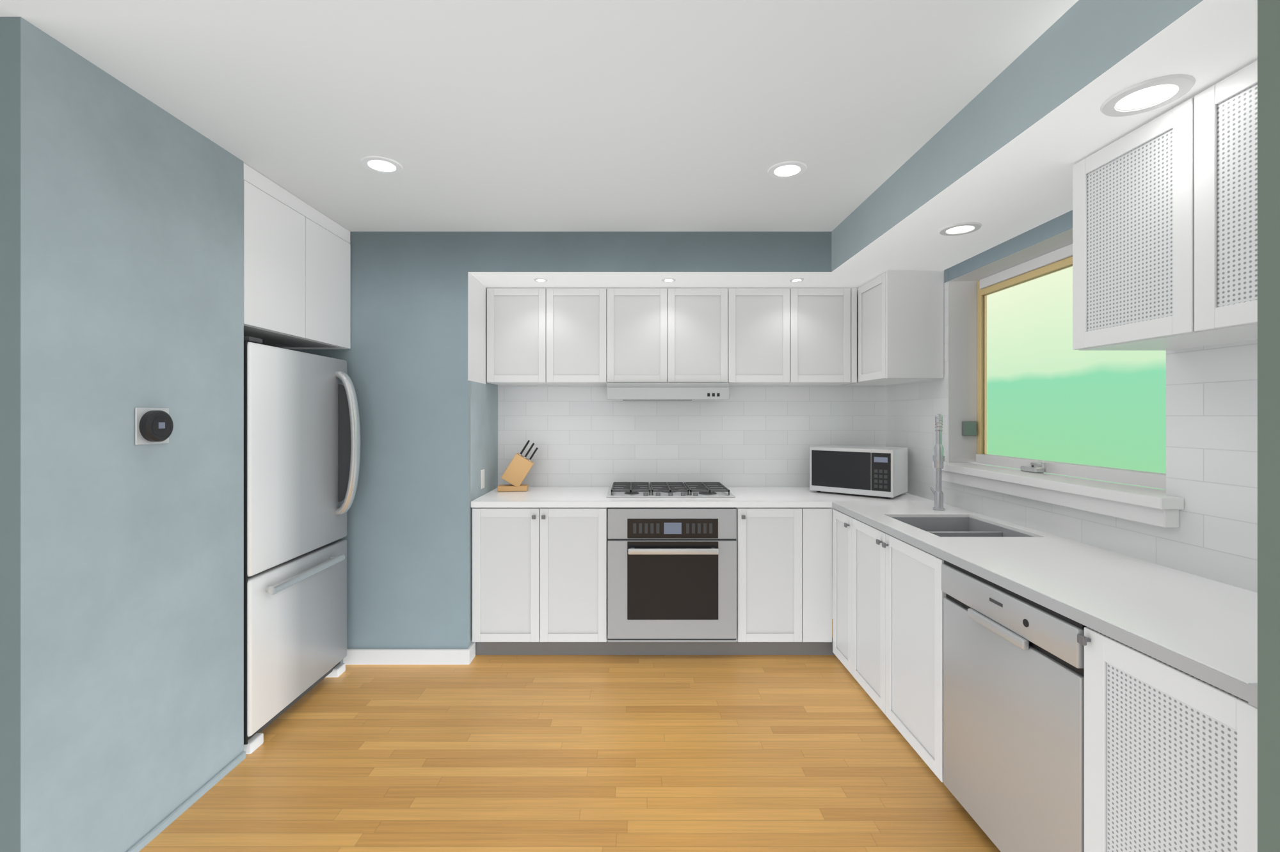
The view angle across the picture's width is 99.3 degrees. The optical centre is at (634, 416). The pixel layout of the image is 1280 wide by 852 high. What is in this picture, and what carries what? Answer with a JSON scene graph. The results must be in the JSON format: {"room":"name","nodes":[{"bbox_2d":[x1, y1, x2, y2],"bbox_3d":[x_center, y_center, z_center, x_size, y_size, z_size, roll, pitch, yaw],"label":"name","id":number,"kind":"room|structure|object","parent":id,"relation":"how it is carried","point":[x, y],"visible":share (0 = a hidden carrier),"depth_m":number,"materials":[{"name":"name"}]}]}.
{"room":"kitchen","nodes":[
{"label":"kitchen","id":0,"kind":"room"},
{"bbox_2d":[0,16,243,851],"bbox_3d":[-2.600,0.180,2.244,2.000,2.440,1.653,0,0,0],"label":"wall","id":1,"kind":"structure","parent":0,"point":[121,553],"depth_m":1.66,"materials":[{"name":"blue paint"}]},
{"bbox_2d":[135,407,173,445],"bbox_3d":[-1.582,0.034,1.800,0.034,0.120,0.124,0,0,0],"label":"thermostat","id":2,"kind":"object","parent":1,"relation":"attached to","point":[153,425],"visible":1,"depth_m":1.77,"materials":[{"name":"grey plastic"}]},
{"bbox_2d":[126,751,245,851],"bbox_3d":[-1.594,1.385,1.821,0.012,0.030,0.808,0,0,0],"label":"baseboard","id":3,"kind":"structure","parent":1,"relation":"attached to","point":[141,844],"depth_m":1.92,"materials":[{"name":"white wood"}]},
{"bbox_2d":[243,163,350,349],"bbox_3d":[-1.968,-0.707,2.647,0.735,0.663,0.837,0,0,0],"label":"upper cabinet","id":4,"kind":"object","parent":1,"relation":"attached to","point":[297,273],"visible":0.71,"depth_m":2.56,"materials":[{"name":"white wood"}]},
{"bbox_2d":[289,231,497,663],"bbox_3d":[-2.271,0.180,3.482,2.658,2.440,0.825,0,0,0],"label":"wall","id":5,"kind":"structure","parent":0,"point":[428,412],"depth_m":3.07,"materials":[{"name":"blue paint"}]},
{"bbox_2d":[343,642,475,664],"bbox_3d":[-1.285,1.357,3.115,0.710,0.085,0.117,0,0,0],"label":"baseboard","id":6,"kind":"structure","parent":5,"relation":"attached to","point":[410,656],"depth_m":3.06,"materials":[{"name":"white wood"}]},
{"bbox_2d":[467,272,485,383],"bbox_3d":[-0.941,-0.506,3.248,0.003,0.612,0.355,0,0,0],"label":"filler panel","id":7,"kind":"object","parent":5,"relation":"attached to","point":[476,330],"depth_m":3.23,"materials":[{"name":"white wood"}]},
{"bbox_2d":[480,469,484,489],"bbox_3d":[-0.936,0.390,3.350,0.009,0.116,0.072,0,0,0],"label":"electrical outlet","id":8,"kind":"object","parent":5,"relation":"attached to","point":[482,479],"depth_m":3.34,"materials":[{"name":"white plastic"}]},
{"bbox_2d":[138,619,1000,851],"bbox_3d":[-0.600,1.450,1.050,6.000,0.100,6.100,0,0,0],"label":"floor","id":9,"kind":"structure","parent":0,"point":[648,754],"depth_m":2.16,"materials":[{"name":"brown wood"}]},
{"bbox_2d":[243,336,360,754],"bbox_3d":[-1.894,0.536,2.614,0.852,1.728,0.763,0,0,0],"label":"refrigerator","id":10,"kind":"object","parent":9,"relation":"on","point":[301,442],"visible":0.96,"depth_m":2.51,"materials":[{"name":"grey metal"}]},
{"bbox_2d":[472,507,610,655],"bbox_3d":[-0.548,0.964,3.427,0.776,0.872,0.628,0,0,0],"label":"base cabinet","id":11,"kind":"object","parent":9,"relation":"on","point":[539,581],"depth_m":3.12,"materials":[{"name":"white wood"}]},
{"bbox_2d":[470,487,828,507],"bbox_3d":[0.082,0.508,3.420,2.040,0.035,0.644,0,0,0],"label":"countertop","id":12,"kind":"structure","parent":11,"relation":"on","point":[535,496],"depth_m":3.17,"materials":[{"name":"white stone"}]},
{"bbox_2d":[497,440,537,492],"bbox_3d":[-0.762,0.324,3.555,0.256,0.331,0.100,0,0,-8],"label":"knife block","id":13,"kind":"object","parent":12,"relation":"on","point":[517,470],"visible":0.98,"depth_m":3.51,"materials":[{"name":"brown wood"}]},
{"bbox_2d":[606,482,735,497],"bbox_3d":[0.215,0.470,3.482,0.770,0.038,0.465,0,0,0],"label":"cooktop","id":14,"kind":"object","parent":12,"relation":"in","point":[685,490],"visible":1,"depth_m":3.37,"materials":[{"name":"silver metal"}]},
{"bbox_2d":[608,507,736,642],"bbox_3d":[0.212,0.913,3.368,0.735,0.762,0.654,0,0,0],"label":"oven","id":15,"kind":"object","parent":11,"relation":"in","point":[672,575],"visible":1,"depth_m":3.10,"materials":[{"name":"grey metal"}]},
{"bbox_2d":[725,507,805,655],"bbox_3d":[0.772,0.964,3.427,0.374,0.872,0.628,0,0,0],"label":"base cabinet","id":16,"kind":"object","parent":9,"relation":"on","point":[770,541],"depth_m":3.12,"materials":[{"name":"white wood"}]},
{"bbox_2d":[805,507,835,655],"bbox_3d":[1.019,0.964,3.427,0.217,0.872,0.628,0,0,0],"label":"base cabinet","id":17,"kind":"object","parent":9,"relation":"on","point":[818,639],"depth_m":3.11,"materials":[{"name":"white wood"}]},
{"bbox_2d":[832,508,842,664],"bbox_3d":[1.425,0.964,2.952,0.592,0.872,0.332,0,0,0],"label":"base cabinet","id":18,"kind":"object","parent":9,"relation":"on","point":[837,516],"depth_m":3.04,"materials":[{"name":"white wood"}]},
{"bbox_2d":[842,513,876,703],"bbox_3d":[1.425,0.964,2.646,0.592,0.872,0.479,0,0,0],"label":"base cabinet","id":19,"kind":"object","parent":9,"relation":"on","point":[859,537],"depth_m":2.74,"materials":[{"name":"white wood"}]},
{"bbox_2d":[876,528,946,782],"bbox_3d":[1.425,0.964,2.255,0.592,0.872,0.504,0,0,0],"label":"base cabinet","id":20,"kind":"object","parent":9,"relation":"on","point":[889,595],"depth_m":2.23,"materials":[{"name":"white wood"}]},
{"bbox_2d":[941,560,1086,851],"bbox_3d":[1.413,0.938,1.688,0.605,0.824,0.617,0,0,0],"label":"dishwasher","id":21,"kind":"object","parent":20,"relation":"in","point":[1013,722],"visible":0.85,"depth_m":1.62,"materials":[{"name":"grey metal"}]},
{"bbox_2d":[803,487,1257,708],"bbox_3d":[1.421,0.508,2.351,0.600,0.038,2.782,0,0,0],"label":"countertop","id":22,"kind":"structure","parent":20,"relation":"on","point":[1202,629],"depth_m":1.54,"materials":[{"name":"white stone"}]},
{"bbox_2d":[809,444,907,498],"bbox_3d":[1.414,0.344,3.444,0.500,0.290,0.336,0,0,40],"label":"microwave","id":23,"kind":"object","parent":22,"relation":"on","point":[881,472],"visible":0.98,"depth_m":3.30,"materials":[{"name":"grey"}]},
{"bbox_2d":[929,413,945,510],"bbox_3d":[1.543,0.238,2.797,0.137,0.501,0.277,0,0,0],"label":"faucet","id":24,"kind":"object","parent":22,"relation":"on","point":[938,458],"visible":1,"depth_m":2.69,"materials":[{"name":"silver metal"}]},
{"bbox_2d":[890,517,1033,536],"bbox_3d":[1.448,0.601,2.450,0.421,0.198,0.496,0,0,0],"label":"sink","id":25,"kind":"object","parent":22,"relation":"in","point":[953,527],"visible":0.1,"depth_m":2.69,"materials":[{"name":"silver metal"}]},
{"bbox_2d":[1077,627,1257,851],"bbox_3d":[1.413,0.964,1.166,0.615,0.872,0.412,0,0,0],"label":"base cabinet","id":26,"kind":"object","parent":9,"relation":"on","point":[1170,759],"visible":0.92,"depth_m":1.17,"materials":[{"name":"white wood"}]},
{"bbox_2d":[0,0,1257,289],"bbox_3d":[-0.600,-0.976,1.050,6.000,0.328,6.100,0,0,0],"label":"ceiling","id":27,"kind":"structure","parent":0,"point":[601,143],"depth_m":1.79,"materials":[{"name":"white paint"}]},
{"bbox_2d":[360,155,403,174],"bbox_3d":[-1.046,-1.036,2.250,0.161,0.006,0.161,0,0,0],"label":"recessed light","id":28,"kind":"object","parent":27,"relation":"in","point":[381,164],"visible":1,"depth_m":2.24,"materials":[{"name":"white plastic"}]},
{"bbox_2d":[533,277,547,282],"bbox_3d":[-0.560,-0.808,3.240,0.083,0.006,0.083,0,0,0],"label":"recessed light","id":29,"kind":"object","parent":27,"relation":"in","point":[539,280],"visible":0.98,"depth_m":3.23,"materials":[{"name":"white"}]},
{"bbox_2d":[661,277,675,282],"bbox_3d":[0.202,-0.808,3.240,0.083,0.006,0.083,0,0,0],"label":"recessed light","id":30,"kind":"object","parent":27,"relation":"in","point":[669,280],"visible":0.98,"depth_m":3.23,"materials":[{"name":"white plastic"}]},
{"bbox_2d":[767,160,807,179],"bbox_3d":[0.642,-1.036,2.294,0.161,0.006,0.161,0,0,0],"label":"recessed light","id":31,"kind":"object","parent":27,"relation":"in","point":[786,169],"visible":1,"depth_m":2.29,"materials":[{"name":"white"}]},
{"bbox_2d":[789,277,803,282],"bbox_3d":[0.965,-0.808,3.240,0.083,0.006,0.083,0,0,0],"label":"recessed light","id":32,"kind":"object","parent":27,"relation":"in","point":[798,280],"visible":0.98,"depth_m":3.23,"materials":[{"name":"white plastic"}]},
{"bbox_2d":[938,222,981,236],"bbox_3d":[1.408,-0.808,2.356,0.161,0.006,0.161,0,0,0],"label":"recessed light","id":33,"kind":"object","parent":27,"relation":"in","point":[960,228],"visible":0.98,"depth_m":2.35,"materials":[{"name":"white plastic"}]},
{"bbox_2d":[1100,74,1195,117],"bbox_3d":[1.296,-0.808,1.380,0.177,0.006,0.177,0,0,0],"label":"recessed light","id":34,"kind":"object","parent":27,"relation":"in","point":[1147,95],"visible":1,"depth_m":1.37,"materials":[{"name":"white plastic"}]},
{"bbox_2d":[497,384,885,619],"bbox_3d":[0.491,0.294,3.820,2.867,2.212,0.150,0,0,0],"label":"tiled wall","id":35,"kind":"structure","parent":0,"point":[743,436],"depth_m":3.75,"materials":[{"name":"white tile"}]},
{"bbox_2d":[487,288,556,385],"bbox_3d":[-0.726,-0.508,3.586,0.424,0.596,0.310,0,0,0],"label":"upper cabinet","id":36,"kind":"object","parent":35,"relation":"attached to","point":[521,322],"depth_m":3.44,"materials":[{"name":"white wood"}]},
{"bbox_2d":[556,288,617,385],"bbox_3d":[-0.370,-0.508,3.586,0.477,0.596,0.310,0,0,0],"label":"upper cabinet","id":37,"kind":"object","parent":35,"relation":"attached to","point":[587,319],"depth_m":3.44,"materials":[{"name":"white wood"}]},
{"bbox_2d":[617,288,676,382],"bbox_3d":[0.014,-0.508,3.586,0.478,0.596,0.310,0,0,0],"label":"upper cabinet","id":38,"kind":"object","parent":35,"relation":"attached to","point":[647,317],"depth_m":3.44,"materials":[{"name":"white wood"}]},
{"bbox_2d":[606,382,729,400],"bbox_3d":[0.205,-0.152,3.554,0.763,0.111,0.374,0,0,0],"label":"range hood","id":39,"kind":"object","parent":38,"relation":"attached to","point":[664,391],"visible":1,"depth_m":3.37,"materials":[{"name":"silver metal"}]},
{"bbox_2d":[676,288,737,385],"bbox_3d":[0.398,-0.508,3.586,0.477,0.596,0.310,0,0,0],"label":"upper cabinet","id":40,"kind":"object","parent":35,"relation":"attached to","point":[730,336],"depth_m":3.44,"materials":[{"name":"white wood"}]},
{"bbox_2d":[737,288,801,385],"bbox_3d":[0.785,-0.508,3.586,0.486,0.596,0.310,0,0,0],"label":"upper cabinet","id":41,"kind":"object","parent":35,"relation":"attached to","point":[770,320],"depth_m":3.44,"materials":[{"name":"white wood"}]},
{"bbox_2d":[801,288,856,385],"bbox_3d":[1.167,-0.508,3.586,0.466,0.596,0.310,0,0,0],"label":"upper cabinet","id":42,"kind":"object","parent":35,"relation":"attached to","point":[829,315],"depth_m":3.44,"materials":[{"name":"white wood"}]},
{"bbox_2d":[885,209,1257,593],"bbox_3d":[1.824,0.294,2.322,0.202,2.212,2.845,0,0,0],"label":"wall","id":43,"kind":"structure","parent":0,"point":[1212,435],"depth_m":1.77,"materials":[{"name":"tile"}]},
{"bbox_2d":[842,271,943,385],"bbox_3d":[1.563,-0.508,3.385,0.316,0.596,0.711,0,0,0],"label":"upper cabinet","id":44,"kind":"object","parent":43,"relation":"attached to","point":[900,327],"visible":1,"depth_m":3.03,"materials":[{"name":"white wood"}]},
{"bbox_2d":[932,243,1183,527],"bbox_3d":[1.782,-0.192,2.362,0.265,1.093,1.315,0,0,0],"label":"window","id":45,"kind":"structure","parent":43,"relation":"in","point":[1050,400],"depth_m":2.40,"materials":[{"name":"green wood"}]},
{"bbox_2d":[1072,60,1257,350],"bbox_3d":[1.563,-0.508,1.349,0.316,0.596,0.797,0,0,0],"label":"upper cabinet","id":46,"kind":"object","parent":43,"relation":"attached to","point":[1165,231],"visible":0.98,"depth_m":1.43,"materials":[{"name":"white wood"}]},
{"bbox_2d":[1257,0,1279,851],"bbox_3d":[1.478,0.180,0.550,0.895,2.440,0.700,0,0,0],"label":"wall","id":47,"kind":"structure","parent":0,"point":[1268,425],"depth_m":0.88,"materials":[{"name":"grey paint"}]},
{"label":"outside","id":48,"kind":"structure","parent":0,"visible":0},
{"bbox_2d":[984,464,1166,490],"bbox_3d":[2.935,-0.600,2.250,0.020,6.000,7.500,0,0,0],"label":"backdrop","id":49,"kind":"structure","parent":48,"point":[1087,479],"depth_m":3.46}
]}

